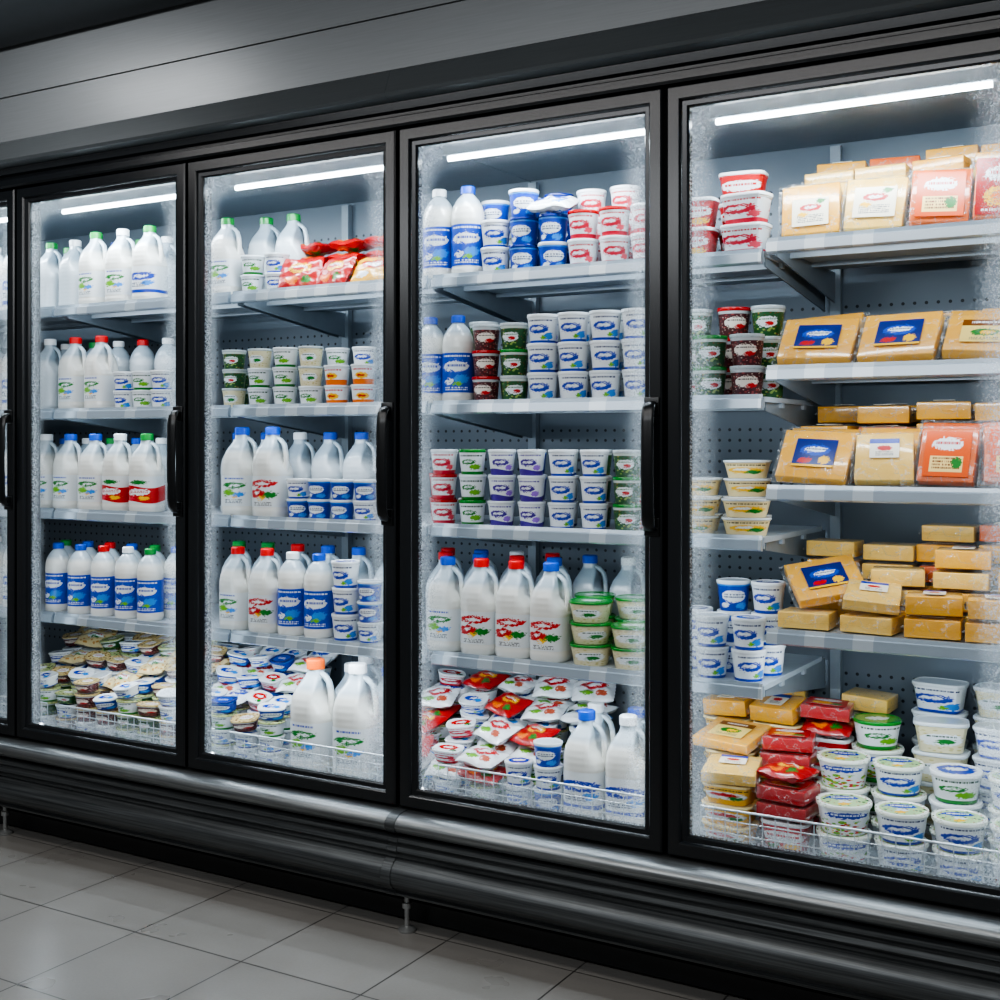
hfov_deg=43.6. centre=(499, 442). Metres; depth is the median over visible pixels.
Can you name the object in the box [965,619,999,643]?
cheese block
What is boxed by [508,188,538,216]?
tub
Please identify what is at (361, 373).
tub
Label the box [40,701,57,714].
tub
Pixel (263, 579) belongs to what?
milk jug
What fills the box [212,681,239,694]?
pouch
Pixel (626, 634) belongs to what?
tub
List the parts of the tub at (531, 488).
lid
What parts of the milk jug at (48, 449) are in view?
handle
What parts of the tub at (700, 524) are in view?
lid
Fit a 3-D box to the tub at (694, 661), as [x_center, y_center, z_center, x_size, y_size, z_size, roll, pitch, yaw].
[0.506,0.536,3.211,0.086,0.076,0.086,0,0,-3]
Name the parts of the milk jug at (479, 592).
handle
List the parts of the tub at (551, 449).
lid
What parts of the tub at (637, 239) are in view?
lid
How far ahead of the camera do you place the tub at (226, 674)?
4.13 m
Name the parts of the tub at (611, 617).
lid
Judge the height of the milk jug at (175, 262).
0.245 m
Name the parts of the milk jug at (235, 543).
handle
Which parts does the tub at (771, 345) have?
lid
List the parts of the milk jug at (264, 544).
handle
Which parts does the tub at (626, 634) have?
lid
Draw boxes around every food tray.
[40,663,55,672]
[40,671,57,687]
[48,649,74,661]
[50,662,67,666]
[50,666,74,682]
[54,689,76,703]
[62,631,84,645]
[62,645,85,650]
[68,663,87,667]
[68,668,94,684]
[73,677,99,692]
[82,647,100,651]
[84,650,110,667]
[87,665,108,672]
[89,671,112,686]
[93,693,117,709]
[99,629,117,632]
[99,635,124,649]
[100,647,121,656]
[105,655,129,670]
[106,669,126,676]
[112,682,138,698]
[116,633,135,640]
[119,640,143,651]
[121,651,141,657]
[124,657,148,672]
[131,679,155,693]
[132,633,156,640]
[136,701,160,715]
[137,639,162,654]
[138,652,160,658]
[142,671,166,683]
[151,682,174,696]
[153,635,174,643]
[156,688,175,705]
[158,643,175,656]
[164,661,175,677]
[165,676,175,682]
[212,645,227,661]
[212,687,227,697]
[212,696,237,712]
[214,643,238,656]
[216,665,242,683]
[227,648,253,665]
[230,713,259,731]
[235,684,261,690]
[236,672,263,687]
[241,646,263,654]
[245,690,272,710]
[248,653,274,667]
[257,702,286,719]
[259,672,285,690]
[260,646,285,655]
[261,688,283,698]
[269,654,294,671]
[269,695,291,714]
[273,670,294,675]
[282,649,307,659]
[426,728,440,745]
[432,743,464,762]
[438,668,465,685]
[445,735,475,751]
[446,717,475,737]
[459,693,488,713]
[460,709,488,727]
[469,688,497,702]
[528,721,558,727]
[569,725,577,733]
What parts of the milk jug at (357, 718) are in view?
handle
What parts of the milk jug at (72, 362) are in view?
handle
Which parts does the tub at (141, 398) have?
lid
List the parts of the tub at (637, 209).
lid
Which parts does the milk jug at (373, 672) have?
handle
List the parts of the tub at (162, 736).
lid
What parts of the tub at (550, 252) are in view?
lid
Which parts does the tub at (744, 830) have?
lid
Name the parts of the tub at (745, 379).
yogurt tub, lid, lid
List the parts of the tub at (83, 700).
lid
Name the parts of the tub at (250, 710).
lid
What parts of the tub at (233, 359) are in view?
lid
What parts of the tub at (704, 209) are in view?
lid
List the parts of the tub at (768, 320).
lid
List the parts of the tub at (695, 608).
lid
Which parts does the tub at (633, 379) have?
lid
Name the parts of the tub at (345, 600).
lid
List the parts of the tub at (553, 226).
lid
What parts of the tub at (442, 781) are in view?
lid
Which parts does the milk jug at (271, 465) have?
handle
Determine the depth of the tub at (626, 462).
3.17 m
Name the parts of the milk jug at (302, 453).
handle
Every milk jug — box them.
[40,243,61,307]
[40,339,62,409]
[40,434,58,507]
[53,434,81,508]
[58,240,82,305]
[58,337,86,407]
[63,247,69,256]
[77,434,107,509]
[78,232,107,303]
[84,336,118,407]
[102,434,132,510]
[105,229,135,301]
[129,434,164,511]
[132,225,167,299]
[161,236,175,296]
[175,262,175,295]
[212,217,244,293]
[219,546,251,629]
[221,433,234,510]
[221,541,252,571]
[222,427,257,515]
[248,217,279,288]
[248,548,280,632]
[252,427,292,516]
[252,542,282,569]
[258,432,265,447]
[275,213,310,259]
[288,432,315,497]
[290,657,336,771]
[291,544,311,569]
[311,432,344,516]
[321,545,339,611]
[332,662,382,778]
[335,662,350,695]
[342,432,377,517]
[352,547,373,634]
[358,656,381,685]
[374,564,382,637]
[377,667,382,768]
[425,551,458,638]
[427,556,463,651]
[437,547,463,577]
[460,558,498,655]
[464,549,497,578]
[464,553,497,584]
[495,560,533,658]
[499,551,533,582]
[499,555,533,586]
[530,562,572,662]
[534,553,567,587]
[539,557,572,598]
[563,708,607,817]
[572,554,607,597]
[588,701,615,747]
[605,713,644,824]
[609,556,644,643]
[628,706,644,752]
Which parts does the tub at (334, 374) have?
lid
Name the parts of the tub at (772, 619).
lid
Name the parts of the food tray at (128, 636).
lid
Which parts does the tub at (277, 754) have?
lid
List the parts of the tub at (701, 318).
lid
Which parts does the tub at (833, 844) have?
lid, food tub, lid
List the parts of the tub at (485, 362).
lid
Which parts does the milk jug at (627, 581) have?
handle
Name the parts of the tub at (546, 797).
lid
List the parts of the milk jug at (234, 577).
handle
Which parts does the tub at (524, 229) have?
lid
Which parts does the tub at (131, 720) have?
lid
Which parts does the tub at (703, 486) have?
lid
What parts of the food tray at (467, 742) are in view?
lid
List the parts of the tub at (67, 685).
lid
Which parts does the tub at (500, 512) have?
lid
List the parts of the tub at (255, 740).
lid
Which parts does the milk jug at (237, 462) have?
handle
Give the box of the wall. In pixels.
[0,0,763,142]
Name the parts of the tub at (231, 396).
lid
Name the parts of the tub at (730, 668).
lid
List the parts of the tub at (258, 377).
lid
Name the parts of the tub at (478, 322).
lid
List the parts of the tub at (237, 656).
lid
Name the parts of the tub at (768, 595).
lid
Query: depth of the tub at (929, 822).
3.07 m
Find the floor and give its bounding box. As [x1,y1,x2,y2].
[0,822,753,999]
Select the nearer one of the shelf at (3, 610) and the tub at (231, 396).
the tub at (231, 396)
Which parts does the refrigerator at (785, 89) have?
glass pane, glass door, price rail, price rail, price rail, price rail, kick plate, handle, steel rail, header trim, panel, deck panel, panel, glass door, glass pane, price rail, price rail, price rail, price rail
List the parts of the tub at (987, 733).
lid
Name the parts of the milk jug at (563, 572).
handle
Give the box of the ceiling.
[0,0,195,47]
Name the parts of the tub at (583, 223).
lid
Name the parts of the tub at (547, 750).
lid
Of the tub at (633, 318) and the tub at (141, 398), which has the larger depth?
the tub at (141, 398)
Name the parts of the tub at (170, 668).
lid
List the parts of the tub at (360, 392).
lid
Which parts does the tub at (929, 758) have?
food tub, lid, lid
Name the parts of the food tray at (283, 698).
lid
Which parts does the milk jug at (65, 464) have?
handle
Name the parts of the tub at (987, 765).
lid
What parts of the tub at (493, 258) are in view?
lid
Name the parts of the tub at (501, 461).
lid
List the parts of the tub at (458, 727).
lid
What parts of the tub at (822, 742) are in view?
lid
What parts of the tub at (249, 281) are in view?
lid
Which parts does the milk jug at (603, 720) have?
handle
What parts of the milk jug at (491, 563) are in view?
handle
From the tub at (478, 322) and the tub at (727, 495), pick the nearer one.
the tub at (727, 495)
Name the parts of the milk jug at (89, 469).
handle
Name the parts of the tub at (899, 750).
lid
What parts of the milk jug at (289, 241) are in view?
handle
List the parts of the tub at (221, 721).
lid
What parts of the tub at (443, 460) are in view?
lid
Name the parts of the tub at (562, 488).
lid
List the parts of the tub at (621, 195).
lid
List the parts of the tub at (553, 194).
lid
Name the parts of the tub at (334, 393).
lid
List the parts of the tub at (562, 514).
lid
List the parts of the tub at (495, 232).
lid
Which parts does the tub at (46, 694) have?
lid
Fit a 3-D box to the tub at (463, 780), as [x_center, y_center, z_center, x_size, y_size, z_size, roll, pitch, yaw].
[-0.111,0.957,3.599,0.083,0.045,0.083,0,0,-41]
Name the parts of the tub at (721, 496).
lid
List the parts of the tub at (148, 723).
lid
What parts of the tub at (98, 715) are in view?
lid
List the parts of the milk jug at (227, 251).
handle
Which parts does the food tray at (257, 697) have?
lid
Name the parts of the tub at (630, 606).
lid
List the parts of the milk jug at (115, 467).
handle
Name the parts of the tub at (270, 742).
lid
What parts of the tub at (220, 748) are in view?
lid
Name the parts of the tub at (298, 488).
lid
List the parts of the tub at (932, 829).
lid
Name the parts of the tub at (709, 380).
lid, yogurt tub, lid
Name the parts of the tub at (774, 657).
lid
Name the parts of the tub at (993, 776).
lid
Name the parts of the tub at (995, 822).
lid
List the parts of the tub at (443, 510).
lid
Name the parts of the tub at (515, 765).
lid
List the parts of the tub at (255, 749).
lid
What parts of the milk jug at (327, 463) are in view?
handle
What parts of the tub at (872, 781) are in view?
lid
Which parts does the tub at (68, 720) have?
lid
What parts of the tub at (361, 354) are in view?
lid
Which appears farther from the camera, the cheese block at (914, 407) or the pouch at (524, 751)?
the pouch at (524, 751)
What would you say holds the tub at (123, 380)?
on the tub at (123, 398)
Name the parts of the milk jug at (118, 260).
handle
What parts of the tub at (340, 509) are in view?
lid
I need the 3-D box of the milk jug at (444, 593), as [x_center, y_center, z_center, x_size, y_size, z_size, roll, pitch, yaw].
[-0.145,0.446,3.486,0.107,0.258,0.105,0,0,29]
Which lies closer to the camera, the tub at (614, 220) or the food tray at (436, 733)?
the tub at (614, 220)
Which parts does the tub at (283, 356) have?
lid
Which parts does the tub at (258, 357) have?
lid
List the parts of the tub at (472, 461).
lid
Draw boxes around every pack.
[692,717,771,754]
[701,753,761,786]
[756,779,819,806]
[756,799,818,823]
[759,816,818,835]
[760,749,816,767]
[762,727,815,752]
[775,430,856,485]
[777,318,860,364]
[782,182,841,236]
[784,554,862,607]
[791,182,847,231]
[793,428,860,484]
[794,312,865,362]
[800,696,853,722]
[842,175,906,231]
[842,579,901,615]
[844,177,909,230]
[853,428,921,480]
[854,433,914,485]
[857,311,944,361]
[909,169,972,225]
[912,167,975,220]
[916,422,982,484]
[917,428,980,486]
[935,320,944,359]
[937,316,949,359]
[941,310,999,359]
[942,315,999,358]
[972,157,999,219]
[981,422,999,483]
[984,426,999,485]
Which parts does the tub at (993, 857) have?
lid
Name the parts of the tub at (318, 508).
lid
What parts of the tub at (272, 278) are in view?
lid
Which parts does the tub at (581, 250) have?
lid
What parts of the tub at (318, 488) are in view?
lid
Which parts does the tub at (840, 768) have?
lid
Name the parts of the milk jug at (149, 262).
handle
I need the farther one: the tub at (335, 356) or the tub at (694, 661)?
the tub at (335, 356)
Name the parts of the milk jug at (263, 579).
handle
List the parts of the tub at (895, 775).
lid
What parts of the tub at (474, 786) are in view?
lid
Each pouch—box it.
[58,650,88,665]
[74,629,116,648]
[76,626,101,631]
[102,671,143,688]
[137,656,175,675]
[212,658,230,673]
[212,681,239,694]
[224,689,254,705]
[230,663,251,672]
[244,665,273,673]
[275,673,305,692]
[278,257,323,287]
[287,655,332,672]
[300,242,337,255]
[300,255,327,264]
[308,651,338,666]
[316,254,357,284]
[326,252,366,264]
[327,238,373,252]
[350,257,382,281]
[363,236,382,248]
[364,250,382,257]
[422,687,461,708]
[422,704,460,719]
[422,711,448,733]
[422,734,433,757]
[422,750,434,769]
[424,757,463,780]
[431,682,472,701]
[455,746,510,769]
[455,765,505,785]
[462,670,510,690]
[473,716,522,745]
[476,738,517,753]
[484,691,533,718]
[489,711,527,727]
[496,675,537,694]
[508,723,560,748]
[509,745,563,763]
[518,691,535,700]
[520,702,569,721]
[526,195,579,212]
[532,676,577,699]
[532,697,576,712]
[559,709,612,724]
[569,702,619,713]
[571,680,615,703]
[756,761,819,783]
[801,718,854,738]
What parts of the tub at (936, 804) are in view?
lid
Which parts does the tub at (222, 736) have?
lid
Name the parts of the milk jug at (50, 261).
handle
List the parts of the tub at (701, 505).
lid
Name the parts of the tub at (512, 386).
lid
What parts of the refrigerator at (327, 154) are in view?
handle, glass door, price rail, price rail, price rail, price rail, glass door, glass pane, frame, price rail, price rail, price rail, price rail, handle, header trim, steel rail, kick plate, deck panel, panel, panel, glass door, glass pane, price rail, price rail, price rail, price rail, handle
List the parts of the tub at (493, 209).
lid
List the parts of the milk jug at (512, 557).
handle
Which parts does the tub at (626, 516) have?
lid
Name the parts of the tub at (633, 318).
lid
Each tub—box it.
[40,685,60,701]
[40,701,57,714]
[40,714,57,724]
[55,703,76,717]
[55,716,76,728]
[56,681,71,689]
[74,691,99,707]
[75,706,96,721]
[75,719,96,731]
[95,707,118,724]
[95,723,117,735]
[97,687,111,693]
[112,371,133,390]
[113,390,133,406]
[116,696,141,714]
[116,712,138,728]
[116,726,138,738]
[131,371,152,389]
[131,390,151,406]
[135,691,153,700]
[137,715,160,731]
[137,729,159,742]
[150,370,174,389]
[150,389,174,406]
[152,695,158,701]
[158,705,175,720]
[159,719,175,735]
[159,733,175,744]
[212,673,217,685]
[212,711,237,729]
[212,727,234,743]
[212,740,235,754]
[222,350,246,368]
[222,369,246,387]
[222,388,246,406]
[234,704,250,713]
[234,729,260,747]
[234,743,258,758]
[240,274,264,290]
[241,255,264,274]
[244,371,248,388]
[244,390,248,404]
[247,348,272,367]
[247,368,271,387]
[247,387,271,403]
[247,708,260,725]
[258,718,285,736]
[258,733,284,751]
[258,748,285,763]
[264,252,289,272]
[265,272,280,288]
[270,352,273,367]
[270,371,273,387]
[270,389,273,403]
[272,367,297,386]
[272,387,297,403]
[273,347,297,366]
[283,714,290,729]
[283,729,289,744]
[283,744,290,758]
[286,478,310,498]
[286,498,309,517]
[295,370,298,386]
[298,346,323,365]
[298,366,323,385]
[298,386,323,402]
[307,479,330,498]
[307,499,330,518]
[324,365,349,384]
[324,385,349,402]
[324,666,331,676]
[325,348,349,364]
[330,479,355,499]
[330,499,354,519]
[331,559,360,587]
[331,612,358,640]
[332,586,358,613]
[350,384,376,401]
[351,364,376,383]
[352,346,376,363]
[352,500,376,519]
[353,479,375,500]
[357,579,382,601]
[357,600,382,622]
[357,620,382,642]
[422,769,425,786]
[424,765,432,779]
[430,449,457,473]
[430,474,457,498]
[430,499,457,523]
[433,776,461,792]
[438,720,449,739]
[449,715,460,719]
[453,701,461,715]
[458,449,485,474]
[458,499,485,524]
[459,474,486,499]
[461,779,470,785]
[469,321,498,348]
[469,781,499,799]
[472,324,499,349]
[472,350,499,375]
[472,376,499,399]
[474,728,480,744]
[480,219,509,246]
[480,246,509,270]
[481,200,509,219]
[487,500,515,525]
[488,449,515,474]
[488,475,515,500]
[498,776,506,791]
[500,322,528,348]
[500,349,527,375]
[500,375,527,398]
[504,756,533,785]
[504,781,533,804]
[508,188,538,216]
[508,244,538,268]
[509,216,538,244]
[517,449,545,475]
[517,475,545,501]
[518,501,545,526]
[527,372,557,398]
[531,765,535,781]
[533,738,562,766]
[533,762,562,790]
[533,785,562,809]
[537,225,540,250]
[537,251,539,265]
[538,213,568,241]
[538,241,567,265]
[543,474,547,498]
[544,193,573,220]
[548,450,576,475]
[548,476,576,501]
[548,502,576,527]
[551,449,578,474]
[555,348,559,371]
[556,319,559,342]
[556,377,559,397]
[557,312,589,341]
[557,341,589,397]
[557,720,566,729]
[558,726,568,744]
[560,742,566,760]
[560,760,563,775]
[566,221,570,241]
[566,248,569,263]
[567,209,598,238]
[567,238,598,263]
[569,597,612,665]
[574,475,579,499]
[574,500,579,525]
[574,591,615,614]
[576,189,606,216]
[579,503,608,528]
[580,450,608,475]
[580,476,608,502]
[585,449,611,474]
[586,317,591,341]
[587,346,591,371]
[587,376,591,397]
[596,217,601,244]
[596,245,601,261]
[599,206,630,235]
[599,235,630,260]
[606,475,612,500]
[606,501,612,526]
[608,633,613,655]
[609,613,615,635]
[610,185,640,212]
[610,621,644,648]
[611,644,644,669]
[612,450,640,476]
[612,477,640,503]
[612,503,640,530]
[614,616,644,621]
[615,594,644,619]
[619,316,624,340]
[619,346,624,370]
[619,375,624,396]
[621,308,644,338]
[621,338,644,368]
[622,369,644,396]
[628,213,633,235]
[628,241,632,258]
[630,202,644,232]
[630,232,644,257]
[692,196,719,227]
[692,226,720,253]
[692,309,713,338]
[692,335,727,394]
[692,339,696,367]
[692,371,695,394]
[692,477,722,495]
[692,495,722,512]
[692,496,719,515]
[692,515,719,533]
[692,605,712,638]
[692,639,697,668]
[694,612,729,677]
[701,780,759,826]
[701,816,759,842]
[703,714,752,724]
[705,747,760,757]
[714,512,722,530]
[716,578,750,610]
[717,307,750,337]
[717,608,751,641]
[718,170,768,194]
[718,204,725,224]
[719,232,723,250]
[721,497,771,535]
[723,495,769,512]
[724,338,732,367]
[724,368,732,394]
[726,641,734,672]
[729,333,764,394]
[751,305,785,335]
[751,579,785,613]
[751,611,777,644]
[753,720,804,729]
[758,743,763,756]
[758,776,766,782]
[760,817,813,851]
[761,336,782,366]
[762,367,783,397]
[763,645,785,675]
[810,765,821,781]
[814,735,854,765]
[816,778,870,796]
[816,792,872,861]
[817,749,870,788]
[852,713,901,749]
[852,741,904,777]
[854,710,869,713]
[866,777,876,805]
[868,806,875,830]
[871,785,926,818]
[871,815,925,846]
[873,756,924,796]
[874,801,928,871]
[911,706,968,717]
[912,677,969,713]
[912,715,970,781]
[912,734,968,748]
[920,780,933,811]
[924,812,933,839]
[928,794,982,821]
[929,763,982,804]
[929,824,936,840]
[931,809,988,881]
[972,721,999,759]
[972,742,977,752]
[972,752,999,789]
[973,682,999,718]
[973,712,999,722]
[978,787,992,820]
[983,820,992,849]
[988,770,999,809]
[988,802,999,819]
[988,832,994,849]
[989,849,999,884]
[990,817,999,857]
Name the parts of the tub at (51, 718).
lid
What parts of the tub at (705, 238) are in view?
lid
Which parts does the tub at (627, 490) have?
lid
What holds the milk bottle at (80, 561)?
on the refrigerator at (327, 154)
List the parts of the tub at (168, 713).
lid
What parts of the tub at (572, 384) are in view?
yogurt tub, lid, lid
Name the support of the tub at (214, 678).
on the tub
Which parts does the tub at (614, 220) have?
lid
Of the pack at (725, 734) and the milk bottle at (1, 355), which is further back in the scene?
the milk bottle at (1, 355)
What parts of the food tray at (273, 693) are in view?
lid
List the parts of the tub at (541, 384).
lid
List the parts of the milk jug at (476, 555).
handle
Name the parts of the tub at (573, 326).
lid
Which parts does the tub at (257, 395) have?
lid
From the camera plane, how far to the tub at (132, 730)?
4.09 m
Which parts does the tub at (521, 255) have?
lid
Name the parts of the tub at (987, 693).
lid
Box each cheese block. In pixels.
[703,694,755,716]
[749,694,805,725]
[778,607,837,630]
[785,690,807,696]
[801,424,859,429]
[805,170,854,184]
[807,538,863,557]
[808,556,863,574]
[808,601,853,616]
[817,161,868,172]
[818,404,857,422]
[840,611,904,635]
[842,687,897,713]
[849,467,854,482]
[855,163,911,184]
[857,404,911,423]
[858,425,916,430]
[862,560,918,578]
[863,542,919,561]
[868,426,916,426]
[870,155,920,167]
[871,566,924,586]
[896,404,923,422]
[899,606,908,617]
[900,586,931,605]
[904,615,964,640]
[905,590,962,616]
[906,204,909,225]
[908,185,910,204]
[912,155,974,177]
[917,400,970,419]
[917,422,948,430]
[917,541,976,561]
[920,562,972,581]
[922,523,980,542]
[925,404,982,422]
[925,583,940,590]
[926,144,980,160]
[933,568,992,590]
[935,546,992,569]
[937,589,995,611]
[943,310,961,316]
[963,612,968,622]
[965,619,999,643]
[968,594,999,619]
[975,150,999,163]
[975,401,999,420]
[975,467,995,485]
[979,543,999,563]
[980,522,999,541]
[981,142,999,151]
[982,308,999,310]
[989,564,999,585]
[989,586,999,593]
[998,570,999,591]
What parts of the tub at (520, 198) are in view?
lid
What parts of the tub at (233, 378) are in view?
lid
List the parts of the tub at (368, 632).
lid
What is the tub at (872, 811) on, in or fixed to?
on the refrigerator at (785, 89)
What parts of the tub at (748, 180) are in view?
lid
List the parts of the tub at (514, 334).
lid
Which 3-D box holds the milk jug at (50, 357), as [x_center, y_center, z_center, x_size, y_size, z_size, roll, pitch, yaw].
[-1.550,-0.234,4.312,0.102,0.248,0.101,0,0,18]
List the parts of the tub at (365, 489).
lid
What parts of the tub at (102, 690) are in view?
lid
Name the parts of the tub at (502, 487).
lid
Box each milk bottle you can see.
[0,248,4,309]
[0,345,3,409]
[0,536,5,604]
[2,255,6,309]
[2,353,6,409]
[3,549,6,606]
[5,449,6,495]
[45,542,69,611]
[58,438,63,449]
[61,344,69,354]
[61,539,74,556]
[67,544,92,613]
[81,438,88,451]
[82,541,97,559]
[86,342,95,355]
[90,545,115,616]
[104,542,119,561]
[106,438,113,450]
[112,341,130,371]
[115,546,139,618]
[126,543,142,561]
[129,339,154,371]
[131,438,140,452]
[137,548,163,620]
[149,545,165,568]
[154,338,175,405]
[156,438,168,509]
[164,546,175,617]
[278,551,305,635]
[304,553,333,638]
[422,317,443,402]
[423,189,452,277]
[442,315,473,399]
[451,186,484,272]
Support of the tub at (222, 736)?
on the tub at (220, 748)
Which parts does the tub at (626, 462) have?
lid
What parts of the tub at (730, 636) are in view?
lid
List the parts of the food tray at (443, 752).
lid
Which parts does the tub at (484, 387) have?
lid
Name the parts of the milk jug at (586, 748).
handle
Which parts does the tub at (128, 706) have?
lid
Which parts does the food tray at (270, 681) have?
lid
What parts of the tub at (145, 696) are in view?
lid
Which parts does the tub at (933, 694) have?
lid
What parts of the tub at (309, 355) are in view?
lid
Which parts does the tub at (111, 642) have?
lid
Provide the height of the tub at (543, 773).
0.062 m
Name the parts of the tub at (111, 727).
lid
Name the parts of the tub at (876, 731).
lid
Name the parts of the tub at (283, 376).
lid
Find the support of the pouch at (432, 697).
on the pouch at (448, 712)
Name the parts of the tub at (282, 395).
lid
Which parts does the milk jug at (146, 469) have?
handle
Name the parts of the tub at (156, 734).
lid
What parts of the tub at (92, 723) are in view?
lid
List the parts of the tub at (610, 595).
lid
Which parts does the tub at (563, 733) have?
lid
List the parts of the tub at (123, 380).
lid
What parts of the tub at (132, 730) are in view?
lid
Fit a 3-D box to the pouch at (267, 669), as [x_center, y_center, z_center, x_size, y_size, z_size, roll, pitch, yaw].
[-0.801,0.770,4.201,0.128,0.053,0.095,0,0,39]
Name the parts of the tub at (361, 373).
lid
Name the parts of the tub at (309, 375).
lid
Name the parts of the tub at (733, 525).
food tub, lid, lid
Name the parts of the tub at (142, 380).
lid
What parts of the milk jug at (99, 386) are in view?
handle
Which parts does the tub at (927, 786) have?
lid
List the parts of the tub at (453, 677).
lid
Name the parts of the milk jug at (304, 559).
handle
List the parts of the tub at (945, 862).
food tub, lid, lid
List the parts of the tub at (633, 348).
lid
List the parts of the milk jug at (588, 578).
handle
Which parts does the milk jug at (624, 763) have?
handle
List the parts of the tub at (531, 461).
lid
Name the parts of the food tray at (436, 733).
lid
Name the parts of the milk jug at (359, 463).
handle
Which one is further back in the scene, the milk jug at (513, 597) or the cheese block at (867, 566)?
the milk jug at (513, 597)
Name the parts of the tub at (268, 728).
lid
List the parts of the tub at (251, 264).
lid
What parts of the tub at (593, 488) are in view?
lid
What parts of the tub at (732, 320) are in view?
lid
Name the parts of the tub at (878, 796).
lid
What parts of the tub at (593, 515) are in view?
lid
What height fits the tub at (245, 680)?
0.040 m
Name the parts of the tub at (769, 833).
lid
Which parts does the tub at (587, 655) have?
yogurt tub, yogurt tub, lid, lid, lid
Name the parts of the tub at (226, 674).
lid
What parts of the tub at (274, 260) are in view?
lid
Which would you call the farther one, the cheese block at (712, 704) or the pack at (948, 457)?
the cheese block at (712, 704)
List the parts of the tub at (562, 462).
lid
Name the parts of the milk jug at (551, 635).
handle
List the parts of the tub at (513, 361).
lid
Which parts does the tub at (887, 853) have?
lid, food tub, lid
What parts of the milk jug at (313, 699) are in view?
handle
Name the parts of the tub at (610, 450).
lid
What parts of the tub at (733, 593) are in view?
lid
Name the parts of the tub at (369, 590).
lid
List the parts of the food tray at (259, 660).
lid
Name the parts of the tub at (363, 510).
lid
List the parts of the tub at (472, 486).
lid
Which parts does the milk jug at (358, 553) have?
handle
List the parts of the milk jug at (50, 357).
handle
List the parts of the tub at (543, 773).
lid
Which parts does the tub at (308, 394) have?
lid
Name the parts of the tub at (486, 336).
lid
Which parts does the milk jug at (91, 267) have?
handle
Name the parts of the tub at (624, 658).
lid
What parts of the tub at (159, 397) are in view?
lid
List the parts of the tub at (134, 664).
lid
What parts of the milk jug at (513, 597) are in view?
handle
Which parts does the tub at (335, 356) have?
lid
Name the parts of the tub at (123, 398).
lid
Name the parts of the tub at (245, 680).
lid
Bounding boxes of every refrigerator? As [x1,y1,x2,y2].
[0,70,530,916]
[380,0,999,999]
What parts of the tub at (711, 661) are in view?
yogurt tub, lid, lid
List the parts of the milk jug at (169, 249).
handle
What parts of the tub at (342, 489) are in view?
lid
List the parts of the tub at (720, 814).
lid, food tub, lid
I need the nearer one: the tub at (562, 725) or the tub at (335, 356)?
the tub at (562, 725)
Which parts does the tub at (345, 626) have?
lid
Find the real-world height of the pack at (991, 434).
0.147 m
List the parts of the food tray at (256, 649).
lid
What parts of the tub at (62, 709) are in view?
lid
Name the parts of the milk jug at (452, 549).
handle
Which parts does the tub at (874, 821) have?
lid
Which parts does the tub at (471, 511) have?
lid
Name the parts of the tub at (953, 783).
lid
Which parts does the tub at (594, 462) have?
lid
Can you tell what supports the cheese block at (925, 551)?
on the cheese block at (930, 568)
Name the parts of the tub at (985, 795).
lid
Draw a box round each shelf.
[0,308,95,331]
[0,588,67,614]
[66,603,240,633]
[91,294,267,322]
[131,407,236,418]
[163,506,232,518]
[241,621,432,660]
[304,403,432,416]
[309,513,514,533]
[454,516,821,548]
[457,651,821,696]
[496,397,819,413]
[774,617,999,645]
[788,236,999,269]
[794,375,999,383]
[794,483,999,488]
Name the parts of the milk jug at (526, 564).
handle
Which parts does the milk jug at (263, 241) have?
handle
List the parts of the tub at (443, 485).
lid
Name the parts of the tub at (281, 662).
lid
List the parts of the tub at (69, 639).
lid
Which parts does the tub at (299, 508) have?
lid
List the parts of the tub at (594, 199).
lid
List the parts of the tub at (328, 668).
lid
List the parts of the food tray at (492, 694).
lid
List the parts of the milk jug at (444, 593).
handle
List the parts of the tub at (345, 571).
lid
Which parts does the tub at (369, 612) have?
lid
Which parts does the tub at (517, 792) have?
lid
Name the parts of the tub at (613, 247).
lid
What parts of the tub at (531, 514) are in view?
lid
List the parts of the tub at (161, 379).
lid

